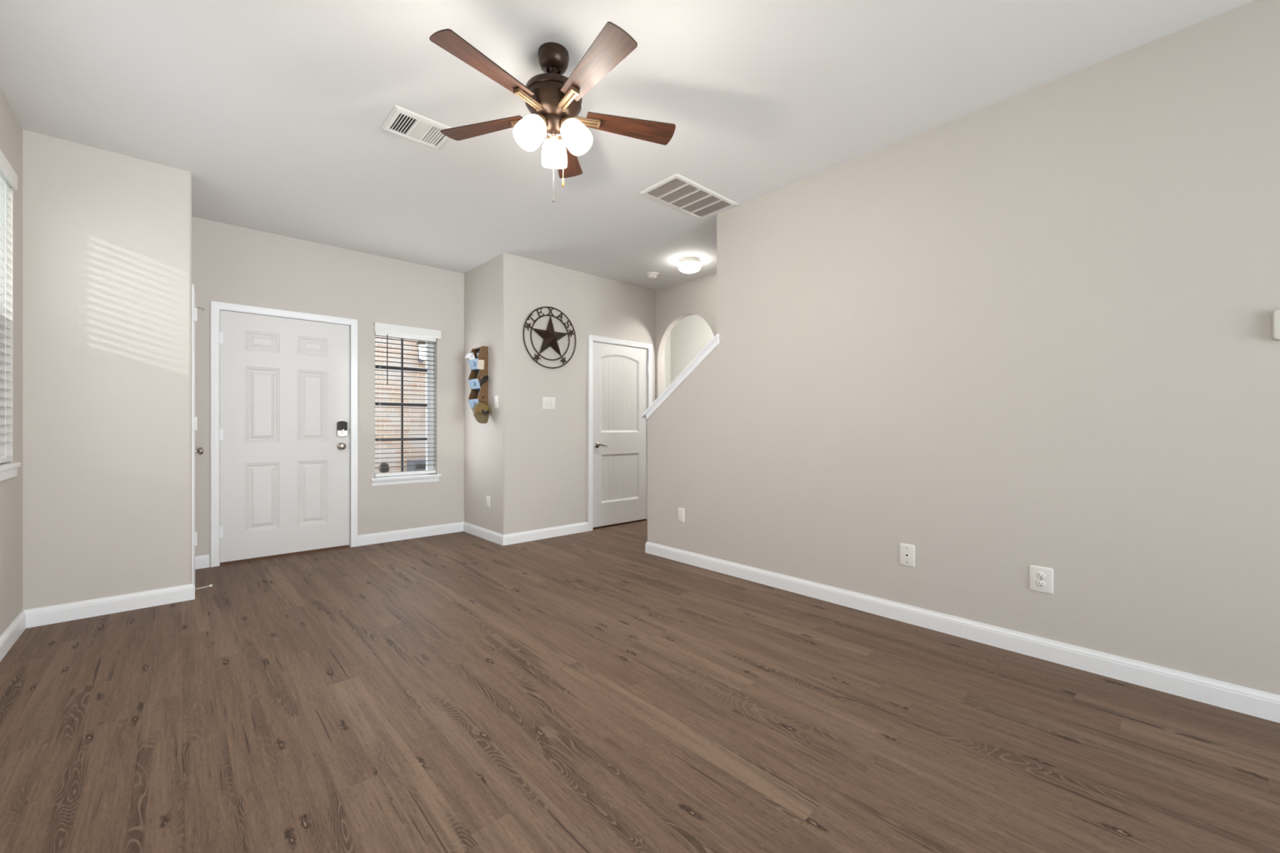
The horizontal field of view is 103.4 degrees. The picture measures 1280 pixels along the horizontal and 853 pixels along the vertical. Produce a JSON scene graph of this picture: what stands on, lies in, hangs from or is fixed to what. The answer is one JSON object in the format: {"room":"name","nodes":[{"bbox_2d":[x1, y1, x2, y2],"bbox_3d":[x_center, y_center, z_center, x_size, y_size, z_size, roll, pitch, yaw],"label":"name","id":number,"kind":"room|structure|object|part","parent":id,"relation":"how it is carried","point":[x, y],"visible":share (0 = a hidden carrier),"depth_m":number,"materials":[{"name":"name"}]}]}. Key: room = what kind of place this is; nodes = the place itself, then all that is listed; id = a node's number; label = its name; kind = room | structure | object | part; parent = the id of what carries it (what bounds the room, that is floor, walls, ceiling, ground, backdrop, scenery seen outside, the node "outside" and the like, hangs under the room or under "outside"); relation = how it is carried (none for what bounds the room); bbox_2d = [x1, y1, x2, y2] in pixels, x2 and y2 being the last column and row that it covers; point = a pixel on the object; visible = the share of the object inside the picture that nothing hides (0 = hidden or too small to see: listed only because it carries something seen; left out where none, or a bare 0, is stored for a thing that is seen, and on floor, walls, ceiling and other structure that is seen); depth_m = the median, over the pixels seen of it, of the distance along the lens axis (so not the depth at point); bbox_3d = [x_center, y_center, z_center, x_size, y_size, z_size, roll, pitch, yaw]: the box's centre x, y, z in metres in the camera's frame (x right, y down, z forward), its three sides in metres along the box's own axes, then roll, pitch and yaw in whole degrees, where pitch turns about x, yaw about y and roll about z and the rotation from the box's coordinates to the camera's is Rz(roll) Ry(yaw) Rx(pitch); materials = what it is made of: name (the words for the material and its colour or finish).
{"room":"living room","nodes":[
{"label":"living room","id":0,"kind":"room"},
{"bbox_2d":[0,87,22,635],"bbox_3d":[-0.775,-0.268,-0.206,0.150,2.743,7.940,0,0,-42],"label":"wall","id":1,"kind":"structure","parent":0,"point":[11,130],"depth_m":2.62,"materials":[{"name":"paint"}]},
{"bbox_2d":[0,149,17,462],"bbox_3d":[-2.650,-0.567,1.932,0.071,1.482,1.821,0,0,-42],"label":"window blind","id":2,"kind":"object","parent":1,"relation":"attached to","point":[8,177],"visible":1,"depth_m":2.53,"materials":[{"name":"white plastic"}]},
{"bbox_3d":[-3.160,-0.546,2.518,0.002,1.400,0.002,0,0,-42],"label":"ladder cord","id":3,"kind":"part","parent":2,"relation":"part of","materials":[{"name":"white fabric"}]},
{"bbox_3d":[-2.654,-1.266,1.925,0.053,0.051,1.806,0,0,-42],"label":"head rail","id":4,"kind":"part","parent":2,"relation":"part of","materials":[{"name":"white plastic"}]},
{"bbox_3d":[-2.655,0.159,1.926,0.050,0.030,1.808,0,0,-42],"label":"rail","id":5,"kind":"part","parent":2,"relation":"part of","materials":[{"name":"white plastic"}]},
{"bbox_2d":[0,462,20,480],"bbox_3d":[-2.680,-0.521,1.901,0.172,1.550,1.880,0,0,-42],"label":"window sill","id":6,"kind":"structure","parent":1,"relation":"in","point":[7,470],"depth_m":2.50,"materials":[{"name":"white paint"}]},
{"bbox_3d":[-2.656,0.195,1.923,0.107,0.024,1.880,0,0,-42],"label":"sill","id":7,"kind":"part","parent":6,"relation":"part of","materials":[{"name":"white paint"}]},
{"bbox_2d":[0,610,26,662],"bbox_3d":[-0.715,1.054,-0.151,0.014,0.099,7.940,0,0,-42],"label":"baseboard","id":8,"kind":"structure","parent":1,"relation":"attached to","point":[11,635],"depth_m":2.56,"materials":[{"name":"white paint"}]},
{"bbox_2d":[22,129,191,609],"bbox_3d":[-3.548,-0.268,3.355,0.847,2.743,1.060,0,0,-42],"label":"wall","id":9,"kind":"structure","parent":0,"point":[107,235],"depth_m":2.98,"materials":[{"name":"paint"}]},
{"bbox_2d":[22,581,195,628],"bbox_3d":[-3.151,1.054,3.041,0.711,0.099,0.089,0,0,-42],"label":"baseboard","id":10,"kind":"structure","parent":9,"relation":"attached to","point":[45,615],"depth_m":2.99,"materials":[{"name":"white paint"}]},
{"bbox_2d":[191,284,195,585],"bbox_3d":[-3.198,0.074,3.614,0.019,2.060,0.650,0,0,-42],"label":"door frame","id":11,"kind":"structure","parent":9,"relation":"attached to","point":[193,285],"depth_m":3.37,"materials":[{"name":"white paint"}]},
{"bbox_2d":[194,306,204,545],"bbox_3d":[-3.171,0.070,3.628,0.078,2.043,0.660,0,0,-42],"label":"door","id":12,"kind":"structure","parent":9,"relation":"in","point":[200,451],"depth_m":3.38,"materials":[{"name":"white paint"}]},
{"bbox_3d":[-3.341,0.179,3.822,0.068,0.064,0.064,0,0,-42],"label":"knob","id":13,"kind":"part","parent":12,"relation":"part of","materials":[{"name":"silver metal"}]},
{"bbox_2d":[195,584,212,591],"bbox_3d":[-2.866,1.052,3.321,0.090,0.024,0.020,0,0,-42],"label":"door stop","id":14,"kind":"object","parent":9,"relation":"attached to","point":[211,585],"visible":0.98,"depth_m":3.32,"materials":[{"name":"metal"}]},
{"bbox_2d":[191,216,464,566],"bbox_3d":[-2.677,-0.268,4.765,2.340,2.743,0.150,0,0,-42],"label":"wall","id":15,"kind":"structure","parent":0,"point":[231,264],"depth_m":4.73,"materials":[{"name":"paint"}]},
{"bbox_2d":[195,554,209,569],"bbox_3d":[-3.444,1.054,3.955,0.116,0.099,0.014,0,0,-42],"label":"baseboard","id":16,"kind":"structure","parent":15,"relation":"attached to","point":[203,561],"depth_m":3.96,"materials":[{"name":"white paint"}]},
{"bbox_2d":[210,300,357,567],"bbox_3d":[-3.010,0.051,4.347,1.044,2.105,0.019,0,0,-42],"label":"door frame","id":17,"kind":"structure","parent":15,"relation":"attached to","point":[215,306],"depth_m":4.03,"materials":[{"name":"white paint"}]},
{"bbox_2d":[218,309,350,565],"bbox_3d":[-3.049,0.073,4.382,0.945,2.062,0.215,0,0,-42],"label":"door","id":18,"kind":"structure","parent":15,"relation":"in","point":[284,429],"depth_m":4.33,"materials":[{"name":"white paint"}]},
{"bbox_3d":[-2.708,0.172,4.595,0.066,0.066,0.071,0,0,-42],"label":"knob","id":19,"kind":"part","parent":18,"relation":"part of","materials":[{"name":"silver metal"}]},
{"bbox_2d":[370,335,440,486],"bbox_3d":[-2.346,-0.185,5.046,0.652,1.482,0.180,0,0,-42],"label":"window","id":20,"kind":"structure","parent":15,"relation":"in","point":[425,477],"depth_m":5.12,"materials":[{"name":"white paint"}]},
{"bbox_3d":[-2.327,0.493,5.026,0.652,0.022,0.125,0,0,-42],"label":"sill","id":21,"kind":"part","parent":20,"relation":"part of","materials":[{"name":"white paint"}]},
{"bbox_2d":[373,322,440,476],"bbox_3d":[-2.303,-0.261,5.013,0.622,1.462,0.109,0,0,-42],"label":"window blind","id":22,"kind":"object","parent":20,"relation":"attached to","point":[384,330],"visible":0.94,"depth_m":5.00,"materials":[{"name":"white plastic"}]},
{"bbox_3d":[-2.326,-0.902,5.027,0.572,0.043,0.054,0,0,-42],"label":"head rail","id":23,"kind":"part","parent":22,"relation":"part of","materials":[{"name":"white plastic"}]},
{"bbox_3d":[-2.327,0.455,5.028,0.572,0.030,0.048,0,0,-42],"label":"rail","id":24,"kind":"part","parent":22,"relation":"part of","materials":[{"name":"white plastic"}]},
{"bbox_3d":[-2.133,-0.221,5.170,0.002,1.330,0.002,0,0,-42],"label":"ladder cord","id":25,"kind":"part","parent":22,"relation":"part of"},
{"bbox_2d":[357,521,588,546],"bbox_3d":[-1.589,1.054,5.054,2.098,0.099,0.687,0,0,-1],"label":"baseboard","id":26,"kind":"structure","parent":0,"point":[406,534],"depth_m":5.01,"materials":[{"name":"white paint"}]},
{"bbox_2d":[464,253,664,534],"bbox_3d":[-0.787,-0.268,5.783,2.135,2.743,0.890,0,0,-42],"label":"wall","id":27,"kind":"structure","parent":0,"point":[531,460],"depth_m":5.07,"materials":[{"name":"paint"}]},
{"bbox_2d":[467,346,490,423],"bbox_3d":[-1.591,-0.417,4.961,0.172,0.758,0.336,0,0,-42],"label":"wall organizer","id":28,"kind":"object","parent":27,"relation":"attached to","point":[478,393],"depth_m":4.95,"materials":[{"name":"brown wood"}]},
{"bbox_2d":[464,352,475,359],"bbox_3d":[-1.672,-0.664,5.021,0.084,0.152,0.135,0,0,-42],"label":"envelope","id":29,"kind":"object","parent":28,"relation":"in","point":[471,356],"visible":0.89,"depth_m":5.00,"materials":[{"name":"white paper"}]},
{"bbox_3d":[-1.678,-0.483,5.098,0.104,0.625,0.012,0,0,-42],"label":"panel","id":30,"kind":"part","parent":28,"relation":"part of","materials":[{"name":"brown wood"}]},
{"bbox_3d":[-1.573,-0.483,5.052,0.010,0.615,0.198,0,0,-42],"label":"panel","id":31,"kind":"part","parent":28,"relation":"part of","materials":[{"name":"wood"}]},
{"bbox_2d":[477,359,484,369],"bbox_3d":[-1.541,-0.614,4.902,0.071,0.104,0.012,0,0,-42],"label":"tag","id":32,"kind":"object","parent":28,"relation":"hanging from","point":[481,362],"visible":1,"depth_m":4.90,"materials":[{"name":"beige paper"}]},
{"bbox_3d":[-1.515,-0.148,4.878,0.172,0.220,0.110,0,0,-42],"label":"ball cap","id":33,"kind":"part","parent":28,"relation":"part of","materials":[{"name":"brown fabric"}]},
{"bbox_3d":[-1.509,-0.176,4.876,0.160,0.140,0.085,0,0,-42],"label":"crown","id":34,"kind":"part","parent":28,"relation":"part of","materials":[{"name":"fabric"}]},
{"bbox_3d":[-1.537,-0.483,4.943,0.104,0.625,0.012,0,0,-42],"label":"panel","id":35,"kind":"part","parent":28,"relation":"part of","materials":[{"name":"brown wood"}]},
{"bbox_2d":[480,375,488,386],"bbox_3d":[-1.516,-0.453,4.922,0.088,0.109,0.043,0,0,-42],"label":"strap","id":36,"kind":"object","parent":28,"relation":"hanging from","point":[484,380],"visible":1,"depth_m":4.90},
{"bbox_2d":[486,495,490,508],"bbox_3d":[-1.492,0.732,4.965,0.009,0.116,0.076,0,0,-42],"label":"wall outlet","id":37,"kind":"object","parent":27,"relation":"attached to","point":[488,498],"visible":1,"depth_m":4.95,"materials":[{"name":"white plastic"}]},
{"bbox_2d":[493,395,498,408],"bbox_3d":[-1.377,-0.242,4.837,0.012,0.126,0.080,0,0,-42],"label":"light switch","id":38,"kind":"object","parent":27,"relation":"attached to","point":[495,397],"visible":1,"depth_m":4.83,"materials":[{"name":"white plastic"}]},
{"bbox_2d":[542,396,555,409],"bbox_3d":[-0.908,-0.242,5.059,0.146,0.124,0.018,0,0,-42],"label":"light switch","id":39,"kind":"object","parent":27,"relation":"attached to","point":[548,403],"visible":1,"depth_m":5.06,"materials":[{"name":"white plastic"}]},
{"bbox_2d":[523,306,576,368],"bbox_3d":[-0.874,-0.897,5.031,0.616,0.616,0.104,0,0,-42],"label":"wall art","id":40,"kind":"object","parent":27,"relation":"attached to","point":[550,337],"visible":1,"depth_m":5.01},
{"bbox_2d":[587,334,652,531],"bbox_3d":[-0.202,0.058,5.701,0.934,2.093,0.019,0,0,-42],"label":"door frame","id":41,"kind":"structure","parent":27,"relation":"attached to","point":[590,337],"depth_m":5.41,"materials":[{"name":"white paint"}]},
{"bbox_2d":[592,340,648,529],"bbox_3d":[-0.222,0.080,5.734,0.847,2.048,0.145,0,0,-42],"label":"door","id":42,"kind":"structure","parent":27,"relation":"in","point":[620,372],"depth_m":5.72,"materials":[{"name":"white paint"}]},
{"bbox_3d":[-0.420,0.192,5.494,0.139,0.064,0.057,0,0,-42],"label":"lever handle","id":43,"kind":"part","parent":42,"relation":"part of","materials":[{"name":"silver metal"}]},
{"bbox_3d":[-0.230,-0.382,5.724,0.511,0.821,0.002,0,0,-42],"label":"plank panel","id":44,"kind":"part","parent":42,"relation":"part of","materials":[{"name":"white paint"}]},
{"bbox_3d":[-0.227,0.564,5.727,0.509,0.479,0.002,0,0,-42],"label":"plank panel","id":45,"kind":"part","parent":42,"relation":"part of","materials":[{"name":"white paint"}]},
{"bbox_2d":[0,0,1254,290],"bbox_3d":[1.215,-1.699,2.230,6.400,0.120,9.160,0,0,-42],"label":"ceiling","id":46,"kind":"structure","parent":0,"point":[276,111],"depth_m":2.50,"materials":[{"name":"paint"}]},
{"bbox_2d":[380,105,451,150],"bbox_3d":[-1.214,-1.633,2.776,0.320,0.013,0.262,0,0,-42],"label":"ceiling vent","id":47,"kind":"object","parent":46,"relation":"in","point":[402,122],"visible":0.96,"depth_m":2.75,"materials":[{"name":"white plastic"}]},
{"bbox_2d":[429,21,675,202],"bbox_3d":[-0.373,-1.309,2.188,1.078,0.660,1.067,0,0,-42],"label":"ceiling fan","id":48,"kind":"object","parent":46,"relation":"hanging from","point":[553,100],"visible":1,"depth_m":2.14,"materials":[{"name":"brown wood"}]},
{"bbox_3d":[-0.714,-1.378,2.326,0.415,0.031,0.128,0,0,18],"label":"blade","id":49,"kind":"part","parent":48,"relation":"part of","materials":[{"name":"brown wood"}]},
{"bbox_3d":[-0.587,-1.378,1.931,0.128,0.031,0.415,0,0,36],"label":"blade","id":50,"kind":"part","parent":48,"relation":"part of","materials":[{"name":"brown wood"}]},
{"bbox_3d":[-0.459,-1.264,2.150,0.075,0.084,0.054,0,0,-42],"label":"bulb","id":51,"kind":"part","parent":48,"relation":"part of","materials":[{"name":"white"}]},
{"bbox_3d":[-0.466,-1.253,2.144,0.140,0.142,0.117,0,0,-42],"label":"lamp shade","id":52,"kind":"part","parent":48,"relation":"part of","materials":[{"name":"white glass"}]},
{"bbox_3d":[-0.428,-1.312,2.176,0.073,0.057,0.062,0,0,-42],"label":"lamp arm","id":53,"kind":"part","parent":48,"relation":"part of","materials":[{"name":"brown metal"}]},
{"bbox_3d":[-0.385,-1.312,2.282,0.063,0.057,0.070,0,0,-42],"label":"lamp arm","id":54,"kind":"part","parent":48,"relation":"part of","materials":[{"name":"brown metal"}]},
{"bbox_3d":[-0.394,-1.253,2.330,0.129,0.142,0.135,0,0,-42],"label":"lamp shade","id":55,"kind":"part","parent":48,"relation":"part of","materials":[{"name":"white glass"}]},
{"bbox_3d":[-0.317,-1.312,2.195,0.064,0.057,0.072,0,0,-42],"label":"lamp arm","id":56,"kind":"part","parent":48,"relation":"part of","materials":[{"name":"brown metal"}]},
{"bbox_3d":[-0.377,-1.378,2.568,0.128,0.031,0.415,0,0,0],"label":"blade","id":57,"kind":"part","parent":48,"relation":"part of","materials":[{"name":"brown wood"}]},
{"bbox_3d":[-0.271,-1.253,2.177,0.125,0.142,0.137,0,0,-42],"label":"lamp shade","id":58,"kind":"part","parent":48,"relation":"part of","materials":[{"name":"white glass"}]},
{"bbox_3d":[-0.280,-1.264,2.181,0.056,0.084,0.071,0,0,-42],"label":"bulb","id":59,"kind":"part","parent":48,"relation":"part of","materials":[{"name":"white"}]},
{"bbox_3d":[-0.173,-1.378,1.929,0.128,0.031,0.415,0,0,-36],"label":"blade","id":60,"kind":"part","parent":48,"relation":"part of","materials":[{"name":"brown wood"}]},
{"bbox_3d":[-0.043,-1.378,2.323,0.415,0.031,0.128,0,0,-18],"label":"blade","id":61,"kind":"part","parent":48,"relation":"part of","materials":[{"name":"brown wood"}]},
{"bbox_2d":[645,271,658,279],"bbox_3d":[0.133,-1.612,5.390,0.138,0.052,0.138,0,0,-42],"label":"smoke detector","id":62,"kind":"object","parent":46,"relation":"attached to","point":[651,275],"visible":1,"depth_m":5.35,"materials":[{"name":"white plastic"}]},
{"bbox_2d":[639,173,737,218],"bbox_3d":[0.357,-1.633,3.611,0.652,0.012,0.354,0,0,-42],"label":"ceiling vent","id":63,"kind":"object","parent":46,"relation":"in","point":[677,191],"visible":1,"depth_m":3.58,"materials":[{"name":"white plastic"}]},
{"bbox_2d":[678,256,701,273],"bbox_3d":[0.485,-1.578,4.947,0.224,0.120,0.224,0,0,-42],"label":"flush ceiling light","id":64,"kind":"object","parent":46,"relation":"attached to","point":[689,264],"visible":1,"depth_m":4.87,"materials":[{"name":"white glass"}]},
{"bbox_2d":[0,520,1279,852],"bbox_3d":[1.215,1.164,2.230,6.400,0.120,9.160,0,0,-42],"label":"floor","id":65,"kind":"structure","parent":0,"point":[592,691],"depth_m":1.86,"materials":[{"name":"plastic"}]},
{"bbox_2d":[655,273,716,399],"bbox_3d":[2.902,-0.268,3.158,0.085,2.743,7.960,0,0,-42],"label":"wall","id":66,"kind":"structure","parent":0,"point":[673,304],"depth_m":5.79,"materials":[{"name":"paint"}]},
{"bbox_2d":[664,315,714,389],"bbox_3d":[1.504,-0.268,5.699,1.200,2.743,4.400,0,0,-42],"label":"wall","id":67,"kind":"structure","parent":0,"point":[691,334],"depth_m":7.32,"materials":[{"name":"paint"}]},
{"bbox_2d":[647,0,1279,695],"bbox_3d":[2.415,-0.268,1.963,0.115,2.743,6.850,0,0,-42],"label":"wall","id":68,"kind":"structure","parent":0,"point":[1033,326],"depth_m":2.44,"materials":[{"name":"paint"}]},
{"bbox_2d":[640,333,719,420],"bbox_3d":[0.359,-0.389,4.220,0.167,0.651,0.861,0,0,-42],"label":"trim","id":69,"kind":"structure","parent":68,"relation":"attached to","point":[713,343],"depth_m":4.12,"materials":[{"name":"white paint"}]},
{"bbox_2d":[677,507,684,522],"bbox_3d":[0.335,0.719,4.154,0.009,0.116,0.076,0,0,-42],"label":"wall outlet","id":70,"kind":"object","parent":68,"relation":"attached to","point":[681,511],"visible":1,"depth_m":4.15,"materials":[{"name":"white plastic"}]},
{"bbox_2d":[679,511,682,519],"bbox_3d":[0.333,0.719,4.152,0.003,0.068,0.033,0,0,-42],"label":"receptacle","id":71,"kind":"object","parent":70,"relation":"attached to","point":[680,512],"depth_m":4.15,"materials":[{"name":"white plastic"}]},
{"bbox_2d":[899,542,915,567],"bbox_3d":[1.513,0.724,2.863,0.007,0.124,0.080,0,0,-42],"label":"cable plate","id":72,"kind":"object","parent":68,"relation":"attached to","point":[907,552],"visible":1,"depth_m":2.86,"materials":[{"name":"white plastic"}]},
{"bbox_2d":[644,541,1279,723],"bbox_3d":[2.381,1.054,1.942,0.064,0.099,6.864,0,0,-42],"label":"baseboard","id":73,"kind":"structure","parent":68,"relation":"attached to","point":[1252,702],"depth_m":2.46,"materials":[{"name":"white paint"}]},
{"bbox_2d":[1029,564,1053,594],"bbox_3d":[1.918,0.728,2.417,0.009,0.122,0.090,0,0,-42],"label":"wall outlet","id":74,"kind":"object","parent":68,"relation":"attached to","point":[1041,579],"visible":1,"depth_m":2.41,"materials":[{"name":"white plastic"}]},
{"bbox_2d":[1036,580,1045,587],"bbox_3d":[1.916,0.747,2.415,0.003,0.033,0.033,0,0,-42],"label":"receptacle","id":75,"kind":"object","parent":74,"relation":"attached to","point":[1040,584],"depth_m":2.41,"materials":[{"name":"white plastic"}]},
{"bbox_2d":[1036,572,1045,579],"bbox_3d":[1.916,0.708,2.415,0.003,0.033,0.033,0,0,-42],"label":"receptacle","id":76,"kind":"object","parent":74,"relation":"attached to","point":[1040,575],"depth_m":2.41,"materials":[{"name":"white plastic"}]},
{"bbox_2d":[1272,309,1279,340],"bbox_3d":[2.422,-0.383,1.852,0.026,0.114,0.130,0,0,-42],"label":"thermostat","id":77,"kind":"object","parent":68,"relation":"attached to","point":[1276,314],"visible":1,"depth_m":1.89,"materials":[{"name":"white plastic"}]},
{"label":"outside","id":78,"kind":"structure","parent":0,"visible":0},
{"bbox_3d":[-8.559,1.329,9.396,28.000,0.150,14.580,0,0,-42],"label":"ground","id":79,"kind":"structure","parent":78,"visible":0},
{"bbox_2d":[375,336,425,473],"bbox_3d":[-2.655,-0.621,7.220,5.200,3.750,0.250,0,0,-42],"label":"wall","id":80,"kind":"structure","parent":79,"relation":"on","point":[396,411],"depth_m":6.60,"materials":[{"name":"brick"}]},
{"bbox_2d":[417,340,425,362],"bbox_3d":[-2.886,-1.038,6.709,0.170,0.325,0.194,0,0,-42],"label":"lantern","id":81,"kind":"object","parent":80,"relation":"attached to","point":[420,348],"visible":0.5,"depth_m":6.65,"materials":[{"name":"metal"}]},
{"bbox_3d":[-2.928,-1.016,6.755,0.050,0.280,0.070,0,0,-42],"label":"plate","id":82,"kind":"part","parent":81,"relation":"part of","materials":[{"name":"grey metal"}]},
{"bbox_3d":[-2.870,-0.996,6.692,0.120,0.190,0.104,0,0,-42],"label":"lantern glass","id":83,"kind":"part","parent":81,"relation":"part of","materials":[{"name":"white"}]},
{"bbox_3d":[-2.419,0.929,6.961,5.200,0.650,0.450,0,0,-42],"label":"ledge","id":84,"kind":"object","parent":79,"relation":"on","visible":0},
{"bbox_2d":[378,462,389,472],"bbox_3d":[-3.186,0.520,6.296,0.116,0.168,0.116,0,0,-42],"label":"path light","id":85,"kind":"object","parent":84,"relation":"on","point":[383,464],"visible":0.63,"depth_m":6.26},
{"bbox_2d":[406,458,425,471],"bbox_3d":[-2.842,0.514,6.624,0.320,0.180,0.278,0,0,-42],"label":"utility box","id":86,"kind":"object","parent":84,"relation":"on","point":[409,468],"visible":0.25,"depth_m":6.48,"materials":[{"name":"grey metal"}]}
]}

